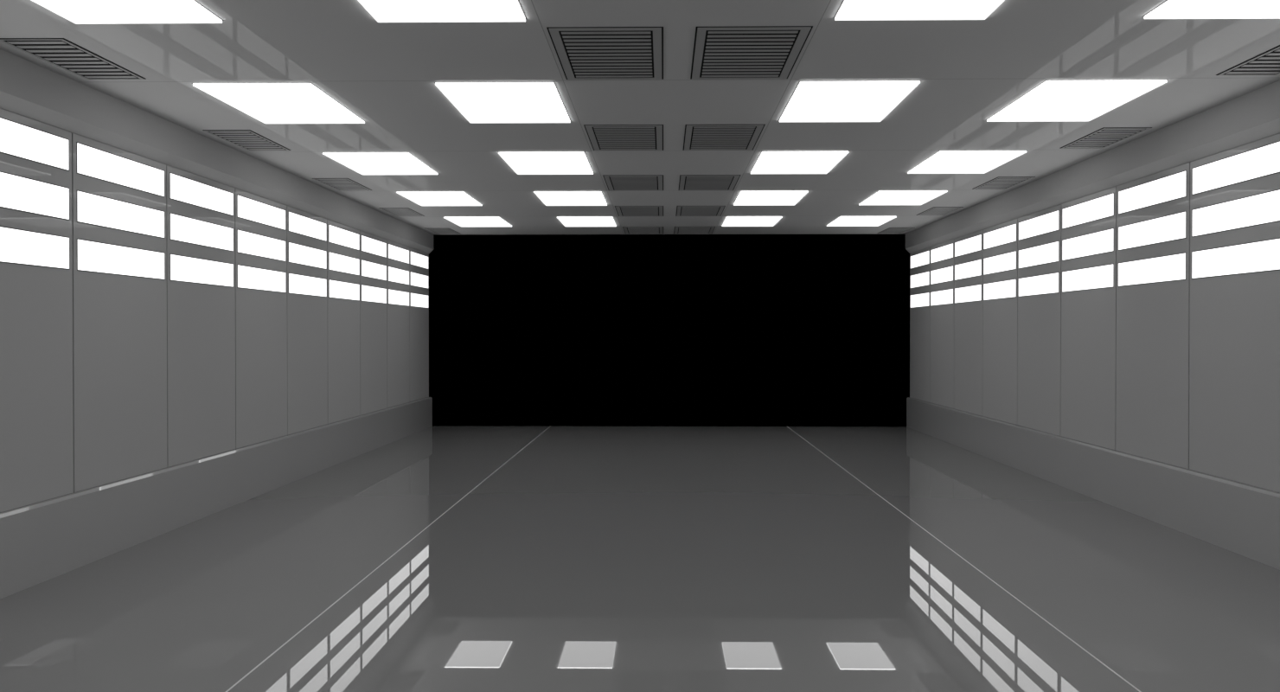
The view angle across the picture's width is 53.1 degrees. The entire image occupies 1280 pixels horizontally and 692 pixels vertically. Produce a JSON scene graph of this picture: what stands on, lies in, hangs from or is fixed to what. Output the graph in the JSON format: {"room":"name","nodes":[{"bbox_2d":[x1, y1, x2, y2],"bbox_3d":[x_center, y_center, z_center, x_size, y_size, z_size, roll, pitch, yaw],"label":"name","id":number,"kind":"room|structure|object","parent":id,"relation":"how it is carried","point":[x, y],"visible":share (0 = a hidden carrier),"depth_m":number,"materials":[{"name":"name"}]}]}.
{"room":"empty hall","nodes":[
{"label":"empty hall","id":0,"kind":"room"},
{"bbox_2d":[0,426,1279,691],"bbox_3d":[0.249,1.565,8.723,8.600,0.100,26.640,0,1,1],"label":"floor","id":1,"kind":"structure","parent":0,"point":[594,559],"depth_m":8.22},
{"bbox_2d":[225,426,550,691],"bbox_3d":[-1.791,1.514,8.759,0.010,0.001,26.640,0,1,1],"label":"floor line","id":2,"kind":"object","parent":1,"relation":"on","point":[276,650],"depth_m":7.83,"materials":[{"name":"white"}]},
{"bbox_2d":[787,426,1141,691],"bbox_3d":[2.288,1.514,8.685,0.010,0.001,26.640,0,1,1],"label":"trim","id":3,"kind":"structure","parent":1,"relation":"on","point":[787,426],"depth_m":7.84,"materials":[{"name":"white metal"}]},
{"bbox_2d":[0,0,1279,234],"bbox_3d":[0.249,-1.839,8.689,8.600,0.100,26.640,0,1,1],"label":"ceiling","id":4,"kind":"structure","parent":0,"point":[386,73],"depth_m":8.73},
{"bbox_2d":[0,38,146,79],"bbox_3d":[-3.515,-1.779,7.978,0.400,0.007,1.180,0,1,1],"label":"ceiling vent","id":5,"kind":"object","parent":4,"relation":"in","point":[62,53],"visible":1,"depth_m":7.90,"materials":[{"name":"grey metal"}]},
{"bbox_2d":[31,0,223,24],"bbox_3d":[-2.690,-1.757,6.181,0.819,0.016,1.601,0,1,1],"label":"recessed light","id":6,"kind":"object","parent":4,"relation":"in","point":[77,11],"visible":1,"depth_m":6.70,"materials":[{"name":"white plastic"}]},
{"bbox_2d":[202,129,290,150],"bbox_3d":[-3.454,-1.811,11.308,0.400,0.007,1.180,0,1,1],"label":"ceiling vent","id":7,"kind":"object","parent":4,"relation":"in","point":[247,139],"visible":1,"depth_m":11.22,"materials":[{"name":"grey metal"}]},
{"bbox_2d":[192,83,365,123],"bbox_3d":[-2.630,-1.789,9.510,0.819,0.016,1.601,0,1,1],"label":"recessed light","id":8,"kind":"object","parent":4,"relation":"in","point":[268,103],"visible":1,"depth_m":9.36,"materials":[{"name":"white plastic"}]},
{"bbox_2d":[312,178,371,190],"bbox_3d":[-3.393,-1.844,14.637,0.400,0.007,1.180,0,1,1],"label":"ceiling vent","id":9,"kind":"object","parent":4,"relation":"in","point":[337,183],"visible":1,"depth_m":14.55,"materials":[{"name":"grey metal"}]},
{"bbox_2d":[322,152,438,174],"bbox_3d":[-2.569,-1.822,12.839,0.819,0.016,1.601,0,1,1],"label":"recessed light","id":10,"kind":"object","parent":4,"relation":"in","point":[361,163],"visible":1,"depth_m":12.68,"materials":[{"name":"white plastic"}]},
{"bbox_2d":[378,207,424,216],"bbox_3d":[-3.333,-1.877,17.966,0.400,0.007,1.180,0,1,1],"label":"ceiling vent","id":11,"kind":"object","parent":4,"relation":"in","point":[396,211],"visible":1,"depth_m":17.82,"materials":[{"name":"grey metal"}]},
{"bbox_2d":[396,191,482,205],"bbox_3d":[-2.508,-1.855,16.169,0.819,0.016,1.601,0,1,1],"label":"recessed light","id":12,"kind":"object","parent":4,"relation":"in","point":[422,198],"visible":1,"depth_m":16.02,"materials":[{"name":"white plastic"}]},
{"bbox_2d":[358,0,527,22],"bbox_3d":[-1.035,-1.756,6.151,0.819,0.016,1.601,0,1,1],"label":"recessed light","id":13,"kind":"object","parent":4,"relation":"in","point":[381,10],"visible":1,"depth_m":6.70,"materials":[{"name":"white plastic"}]},
{"bbox_2d":[425,228,460,234],"bbox_3d":[-3.272,-1.909,21.296,0.400,0.007,1.180,0,1,1],"label":"ceiling vent","id":14,"kind":"object","parent":4,"relation":"in","point":[439,231],"visible":1,"depth_m":21.32,"materials":[{"name":"grey metal"}]},
{"bbox_2d":[444,217,511,226],"bbox_3d":[-2.447,-1.887,19.498,0.819,0.016,1.601,0,1,1],"label":"recessed light","id":15,"kind":"object","parent":4,"relation":"in","point":[462,221],"visible":1,"depth_m":19.37,"materials":[{"name":"white plastic"}]},
{"bbox_2d":[434,82,570,122],"bbox_3d":[-0.974,-1.789,9.480,0.819,0.016,1.601,0,1,1],"label":"recessed light","id":16,"kind":"object","parent":4,"relation":"in","point":[479,102],"visible":1,"depth_m":9.32,"materials":[{"name":"white plastic"}]},
{"bbox_2d":[498,151,593,174],"bbox_3d":[-0.914,-1.822,12.809,0.819,0.016,1.601,0,1,1],"label":"recessed light","id":17,"kind":"object","parent":4,"relation":"in","point":[537,163],"visible":1,"depth_m":12.68,"materials":[{"name":"white plastic"}]},
{"bbox_2d":[533,191,607,205],"bbox_3d":[-0.853,-1.854,16.138,0.819,0.016,1.601,0,1,1],"label":"recessed light","id":18,"kind":"object","parent":4,"relation":"in","point":[549,198],"visible":1,"depth_m":16.02,"materials":[{"name":"white plastic"}]},
{"bbox_2d":[556,216,616,226],"bbox_3d":[-0.792,-1.887,19.468,0.819,0.016,1.601,0,1,1],"label":"recessed light","id":19,"kind":"object","parent":4,"relation":"in","point":[566,220],"visible":1,"depth_m":19.22,"materials":[{"name":"white plastic"}]},
{"bbox_2d":[546,26,663,80],"bbox_3d":[-0.182,-1.778,7.848,0.650,0.007,1.460,0,1,1],"label":"ceiling vent","id":20,"kind":"object","parent":4,"relation":"in","point":[583,53],"visible":1,"depth_m":7.70,"materials":[{"name":"grey metal"}]},
{"bbox_2d":[561,31,652,77],"bbox_3d":[-0.182,-1.776,7.848,0.506,0.003,1.273,0,1,1],"label":"grille","id":21,"kind":"object","parent":20,"relation":"attached to","point":[586,54],"depth_m":7.78,"materials":[{"name":"grey metal"}]},
{"bbox_2d":[583,124,663,150],"bbox_3d":[-0.121,-1.810,11.177,0.650,0.007,1.460,0,1,1],"label":"ceiling vent","id":22,"kind":"object","parent":4,"relation":"in","point":[601,137],"visible":1,"depth_m":11.09,"materials":[{"name":"grey metal"}]},
{"bbox_2d":[593,127,655,149],"bbox_3d":[-0.121,-1.808,11.177,0.506,0.003,1.273,0,1,1],"label":"grille","id":23,"kind":"object","parent":22,"relation":"attached to","point":[604,137],"depth_m":11.11,"materials":[{"name":"grey metal"}]},
{"bbox_2d":[602,174,663,191],"bbox_3d":[-0.060,-1.843,14.506,0.650,0.007,1.460,0,1,1],"label":"ceiling vent","id":24,"kind":"object","parent":4,"relation":"in","point":[614,182],"visible":1,"depth_m":14.44,"materials":[{"name":"grey metal"}]},
{"bbox_2d":[609,176,657,190],"bbox_3d":[-0.060,-1.841,14.506,0.506,0.003,1.273,0,1,1],"label":"grille","id":25,"kind":"object","parent":24,"relation":"attached to","point":[616,182],"depth_m":14.47,"materials":[{"name":"grey metal"}]},
{"bbox_2d":[614,205,663,216],"bbox_3d":[0.001,-1.875,17.835,0.650,0.007,1.460,0,1,1],"label":"ceiling vent","id":26,"kind":"object","parent":4,"relation":"in","point":[622,210],"visible":1,"depth_m":17.69,"materials":[{"name":"grey metal"}]},
{"bbox_2d":[622,226,663,234],"bbox_3d":[0.061,-1.908,21.165,0.650,0.007,1.460,0,1,1],"label":"ceiling vent","id":27,"kind":"object","parent":4,"relation":"in","point":[628,230],"visible":1,"depth_m":21.11,"materials":[{"name":"grey metal"}]},
{"bbox_2d":[627,227,659,233],"bbox_3d":[0.061,-1.906,21.165,0.506,0.003,1.273,0,1,1],"label":"grille","id":28,"kind":"object","parent":27,"relation":"attached to","point":[630,230],"depth_m":21.11,"materials":[{"name":"grey metal"}]},
{"bbox_2d":[673,226,715,234],"bbox_3d":[0.891,-1.908,21.150,0.650,0.007,1.460,0,1,1],"label":"ceiling vent","id":29,"kind":"object","parent":4,"relation":"in","point":[678,230],"visible":1,"depth_m":21.11,"materials":[{"name":"grey metal"}]},
{"bbox_2d":[678,227,710,233],"bbox_3d":[0.891,-1.906,21.150,0.506,0.003,1.273,0,1,1],"label":"grille","id":30,"kind":"object","parent":29,"relation":"attached to","point":[681,230],"depth_m":21.11,"materials":[{"name":"grey metal"}]},
{"bbox_2d":[675,205,725,216],"bbox_3d":[0.831,-1.875,17.820,0.650,0.007,1.460,0,1,1],"label":"ceiling vent","id":31,"kind":"object","parent":4,"relation":"in","point":[681,210],"visible":1,"depth_m":17.69,"materials":[{"name":"grey metal"}]},
{"bbox_2d":[680,206,719,215],"bbox_3d":[0.831,-1.873,17.820,0.506,0.003,1.273,0,1,1],"label":"grille","id":32,"kind":"object","parent":31,"relation":"attached to","point":[684,210],"depth_m":17.77,"materials":[{"name":"grey metal"}]},
{"bbox_2d":[678,174,740,190],"bbox_3d":[0.770,-1.843,14.491,0.650,0.007,1.460,0,1,1],"label":"ceiling vent","id":33,"kind":"object","parent":4,"relation":"in","point":[687,182],"visible":1,"depth_m":14.35,"materials":[{"name":"grey metal"}]},
{"bbox_2d":[682,124,765,150],"bbox_3d":[0.709,-1.810,11.162,0.650,0.007,1.460,0,1,1],"label":"ceiling vent","id":34,"kind":"object","parent":4,"relation":"in","point":[696,137],"visible":1,"depth_m":11.09,"materials":[{"name":"grey metal"}]},
{"bbox_2d":[690,25,812,79],"bbox_3d":[0.648,-1.777,7.832,0.650,0.007,1.460,0,1,1],"label":"ceiling vent","id":35,"kind":"object","parent":4,"relation":"in","point":[739,52],"visible":1,"depth_m":7.70,"materials":[{"name":"grey metal"}]},
{"bbox_2d":[701,31,798,76],"bbox_3d":[0.648,-1.775,7.832,0.506,0.003,1.273,0,1,1],"label":"grille","id":36,"kind":"object","parent":35,"relation":"attached to","point":[724,54],"depth_m":7.76,"materials":[{"name":"grey metal"}]},
{"bbox_2d":[721,216,782,226],"bbox_3d":[1.682,-1.886,19.422,0.819,0.016,1.601,0,1,1],"label":"recessed light","id":37,"kind":"object","parent":4,"relation":"in","point":[729,220],"visible":1,"depth_m":19.22,"materials":[{"name":"white plastic"}]},
{"bbox_2d":[733,191,807,205],"bbox_3d":[1.622,-1.854,16.093,0.819,0.016,1.601,0,1,1],"label":"recessed light","id":38,"kind":"object","parent":4,"relation":"in","point":[744,198],"visible":1,"depth_m":16.02,"materials":[{"name":"white plastic"}]},
{"bbox_2d":[749,151,848,173],"bbox_3d":[1.561,-1.821,12.764,0.819,0.016,1.601,0,1,1],"label":"recessed light","id":39,"kind":"object","parent":4,"relation":"in","point":[767,162],"visible":1,"depth_m":12.62,"materials":[{"name":"white plastic"}]},
{"bbox_2d":[778,80,921,121],"bbox_3d":[1.500,-1.788,9.435,0.819,0.016,1.601,0,1,1],"label":"recessed light","id":40,"kind":"object","parent":4,"relation":"in","point":[839,100],"visible":1,"depth_m":9.25,"materials":[{"name":"white plastic"}]},
{"bbox_2d":[826,216,895,226],"bbox_3d":[3.338,-1.886,19.392,0.819,0.016,1.601,0,1,1],"label":"recessed light","id":41,"kind":"object","parent":4,"relation":"in","point":[841,220],"visible":1,"depth_m":19.22,"materials":[{"name":"white plastic"}]},
{"bbox_2d":[877,227,914,233],"bbox_3d":[4.227,-1.908,21.159,0.400,0.007,1.180,0,1,1],"label":"ceiling vent","id":42,"kind":"object","parent":4,"relation":"in","point":[891,230],"visible":1,"depth_m":21.11,"materials":[{"name":"grey metal"}]},
{"bbox_2d":[880,228,909,233],"bbox_3d":[4.227,-1.906,21.159,0.326,0.003,1.054,0,1,1],"label":"grille","id":43,"kind":"object","parent":42,"relation":"attached to","point":[889,230],"depth_m":21.15,"materials":[{"name":"grey metal"}]},
{"bbox_2d":[859,190,947,204],"bbox_3d":[3.277,-1.853,16.063,0.819,0.016,1.601,0,1,1],"label":"recessed light","id":44,"kind":"object","parent":4,"relation":"in","point":[881,197],"visible":1,"depth_m":15.91,"materials":[{"name":"white plastic"}]},
{"bbox_2d":[833,0,1004,20],"bbox_3d":[1.439,-1.756,6.105,0.819,0.016,1.601,0,1,1],"label":"recessed light","id":45,"kind":"object","parent":4,"relation":"in","point":[848,9],"visible":1,"depth_m":6.66,"materials":[{"name":"white plastic"}]},
{"bbox_2d":[916,206,963,215],"bbox_3d":[4.166,-1.875,17.829,0.400,0.007,1.180,0,1,1],"label":"ceiling vent","id":46,"kind":"object","parent":4,"relation":"in","point":[935,210],"visible":1,"depth_m":17.73,"materials":[{"name":"grey metal"}]},
{"bbox_2d":[907,150,1027,173],"bbox_3d":[3.216,-1.821,12.734,0.819,0.016,1.601,0,1,1],"label":"recessed light","id":47,"kind":"object","parent":4,"relation":"in","point":[943,162],"visible":1,"depth_m":12.62,"materials":[{"name":"white plastic"}]},
{"bbox_2d":[972,176,1035,189],"bbox_3d":[4.106,-1.843,14.500,0.400,0.007,1.180,0,1,1],"label":"ceiling vent","id":48,"kind":"object","parent":4,"relation":"in","point":[1000,182],"visible":1,"depth_m":14.44,"materials":[{"name":"grey metal"}]},
{"bbox_2d":[985,79,1168,121],"bbox_3d":[3.155,-1.788,9.404,0.819,0.016,1.601,0,1,1],"label":"recessed light","id":49,"kind":"object","parent":4,"relation":"in","point":[1079,99],"visible":1,"depth_m":9.22,"materials":[{"name":"white plastic"}]},
{"bbox_2d":[1060,127,1151,148],"bbox_3d":[4.045,-1.810,11.171,0.400,0.007,1.180,0,1,1],"label":"ceiling vent","id":50,"kind":"object","parent":4,"relation":"in","point":[1103,137],"visible":1,"depth_m":11.11,"materials":[{"name":"grey metal"}]},
{"bbox_2d":[1142,0,1279,19],"bbox_3d":[3.095,-1.756,6.075,0.819,0.016,1.601,0,1,1],"label":"recessed light","id":51,"kind":"object","parent":4,"relation":"in","point":[1169,9],"visible":1,"depth_m":6.68,"materials":[{"name":"white plastic"}]},
{"bbox_2d":[1216,44,1279,75],"bbox_3d":[3.984,-1.777,7.842,0.400,0.007,1.180,0,1,1],"label":"ceiling vent","id":52,"kind":"object","parent":4,"relation":"in","point":[1268,62],"visible":1,"depth_m":8.13,"materials":[{"name":"grey metal"}]},
{"bbox_2d":[1226,49,1279,73],"bbox_3d":[3.984,-1.775,7.842,0.326,0.003,1.054,0,1,1],"label":"grille","id":53,"kind":"object","parent":52,"relation":"attached to","point":[1268,62],"depth_m":8.10,"materials":[{"name":"grey metal"}]},
{"bbox_2d":[428,234,909,426],"bbox_3d":[0.493,-0.268,22.073,8.600,3.504,0.100,0,1,1],"label":"wall","id":54,"kind":"structure","parent":0,"point":[525,329],"depth_m":22.02,"materials":[{"name":"black"}]},
{"bbox_3d":[-3.974,-0.138,8.783,0.153,3.304,26.640,0,1,1],"label":"wall","id":55,"kind":"structure","parent":0,"visible":0},
{"bbox_2d":[0,108,73,511],"bbox_3d":[-3.906,-0.219,7.948,0.013,2.467,1.647,0,1,1],"label":"panel","id":56,"kind":"object","parent":55,"relation":"attached to","point":[36,437],"visible":1,"depth_m":8.24,"materials":[{"name":"white metal"}]},
{"bbox_2d":[71,133,166,492],"bbox_3d":[-3.876,-0.236,9.613,0.013,2.467,1.647,0,1,1],"label":"panel","id":57,"kind":"object","parent":55,"relation":"attached to","point":[119,235],"visible":1,"depth_m":9.49,"materials":[{"name":"white metal"}]},
{"bbox_2d":[166,165,235,467],"bbox_3d":[-3.845,-0.252,11.278,0.013,2.467,1.647,0,1,1],"label":"panel","id":58,"kind":"object","parent":55,"relation":"attached to","point":[201,228],"visible":1,"depth_m":11.19,"materials":[{"name":"white metal"}]},
{"bbox_2d":[0,396,432,599],"bbox_3d":[-3.865,1.261,8.794,0.065,0.506,26.639,0,1,1],"label":"baseboard","id":59,"kind":"structure","parent":55,"relation":"attached to","point":[46,540],"depth_m":10.29,"materials":[{"name":"paint"}]},
{"bbox_2d":[0,48,433,253],"bbox_3d":[-3.852,-1.625,8.766,0.092,0.329,26.639,0,1,1],"label":"trim","id":60,"kind":"structure","parent":55,"relation":"attached to","point":[28,89],"depth_m":10.23,"materials":[{"name":"paint"}]},
{"bbox_2d":[234,187,287,448],"bbox_3d":[-3.815,-0.268,12.942,0.013,2.467,1.647,0,1,1],"label":"panel","id":61,"kind":"object","parent":55,"relation":"attached to","point":[259,222],"visible":1,"depth_m":12.87,"materials":[{"name":"white"}]},
{"bbox_2d":[286,205,327,435],"bbox_3d":[-3.785,-0.285,14.607,0.013,2.467,1.647,0,1,1],"label":"panel","id":62,"kind":"object","parent":55,"relation":"attached to","point":[306,233],"visible":1,"depth_m":14.55,"materials":[{"name":"white metal"}]},
{"bbox_2d":[326,219,360,423],"bbox_3d":[-3.754,-0.301,16.271,0.013,2.467,1.647,0,1,1],"label":"panel","id":63,"kind":"object","parent":55,"relation":"attached to","point":[342,240],"visible":1,"depth_m":16.17,"materials":[{"name":"white"}]},
{"bbox_2d":[359,230,387,415],"bbox_3d":[-3.724,-0.317,17.936,0.013,2.467,1.647,0,1,1],"label":"panel","id":64,"kind":"object","parent":55,"relation":"attached to","point":[373,248],"visible":1,"depth_m":17.89,"materials":[{"name":"white"}]},
{"bbox_2d":[386,239,409,407],"bbox_3d":[-3.694,-0.334,19.601,0.013,2.467,1.647,0,1,1],"label":"panel","id":65,"kind":"object","parent":55,"relation":"attached to","point":[398,266],"visible":1,"depth_m":19.60,"materials":[{"name":"white"}]},
{"bbox_2d":[409,247,428,401],"bbox_3d":[-3.663,-0.350,21.265,0.013,2.467,1.647,0,1,1],"label":"panel","id":66,"kind":"object","parent":55,"relation":"attached to","point":[419,260],"visible":1,"depth_m":21.21,"materials":[{"name":"paint"}]},
{"bbox_3d":[4.472,-0.137,8.629,0.153,3.304,26.640,0,1,1],"label":"wall","id":67,"kind":"structure","parent":0,"visible":0},
{"bbox_2d":[909,246,930,402],"bbox_3d":[4.616,-0.348,21.114,0.013,2.467,1.647,0,1,1],"label":"panel","id":68,"kind":"object","parent":67,"relation":"attached to","point":[920,259],"visible":1,"depth_m":21.04,"materials":[{"name":"paint"}]},
{"bbox_2d":[930,238,954,408],"bbox_3d":[4.586,-0.332,19.450,0.013,2.467,1.647,0,1,1],"label":"panel","id":69,"kind":"object","parent":67,"relation":"attached to","point":[942,254],"visible":1,"depth_m":19.35,"materials":[{"name":"white"}]},
{"bbox_2d":[953,229,983,415],"bbox_3d":[4.556,-0.316,17.785,0.013,2.467,1.647,0,1,1],"label":"panel","id":70,"kind":"object","parent":67,"relation":"attached to","point":[969,248],"visible":1,"depth_m":17.74,"materials":[{"name":"white"}]},
{"bbox_2d":[982,217,1017,424],"bbox_3d":[4.525,-0.299,16.120,0.013,2.467,1.647,0,1,1],"label":"panel","id":71,"kind":"object","parent":67,"relation":"attached to","point":[1000,281],"visible":1,"depth_m":16.06,"materials":[{"name":"white"}]},
{"bbox_2d":[1017,204,1061,435],"bbox_3d":[4.495,-0.283,14.456,0.013,2.467,1.647,0,1,1],"label":"panel","id":72,"kind":"object","parent":67,"relation":"attached to","point":[1039,356],"visible":1,"depth_m":14.37,"materials":[{"name":"white metal"}]},
{"bbox_2d":[1060,185,1116,449],"bbox_3d":[4.465,-0.267,12.791,0.013,2.467,1.647,0,1,1],"label":"panel","id":73,"kind":"object","parent":67,"relation":"attached to","point":[1088,372],"visible":1,"depth_m":12.71,"materials":[{"name":"white metal"}]},
{"bbox_2d":[905,80,1279,253],"bbox_3d":[4.349,-1.624,8.616,0.092,0.329,26.639,0,1,1],"label":"trim","id":74,"kind":"structure","parent":67,"relation":"attached to","point":[1253,116],"depth_m":11.33,"materials":[{"name":"paint"}]},
{"bbox_2d":[906,396,1279,569],"bbox_3d":[4.363,1.262,8.644,0.065,0.506,26.639,0,1,1],"label":"baseboard","id":75,"kind":"structure","parent":67,"relation":"attached to","point":[1240,518],"depth_m":11.43,"materials":[{"name":"paint"}]},
{"bbox_2d":[1115,162,1190,468],"bbox_3d":[4.434,-0.251,11.127,0.013,2.467,1.647,0,1,1],"label":"panel","id":76,"kind":"object","parent":67,"relation":"attached to","point":[1153,211],"visible":1,"depth_m":11.01,"materials":[{"name":"white metal"}]},
{"bbox_2d":[1189,133,1279,492],"bbox_3d":[4.404,-0.234,9.462,0.013,2.467,1.647,0,1,1],"label":"panel","id":77,"kind":"object","parent":67,"relation":"attached to","point":[1234,316],"visible":1,"depth_m":9.42,"materials":[{"name":"white metal"}]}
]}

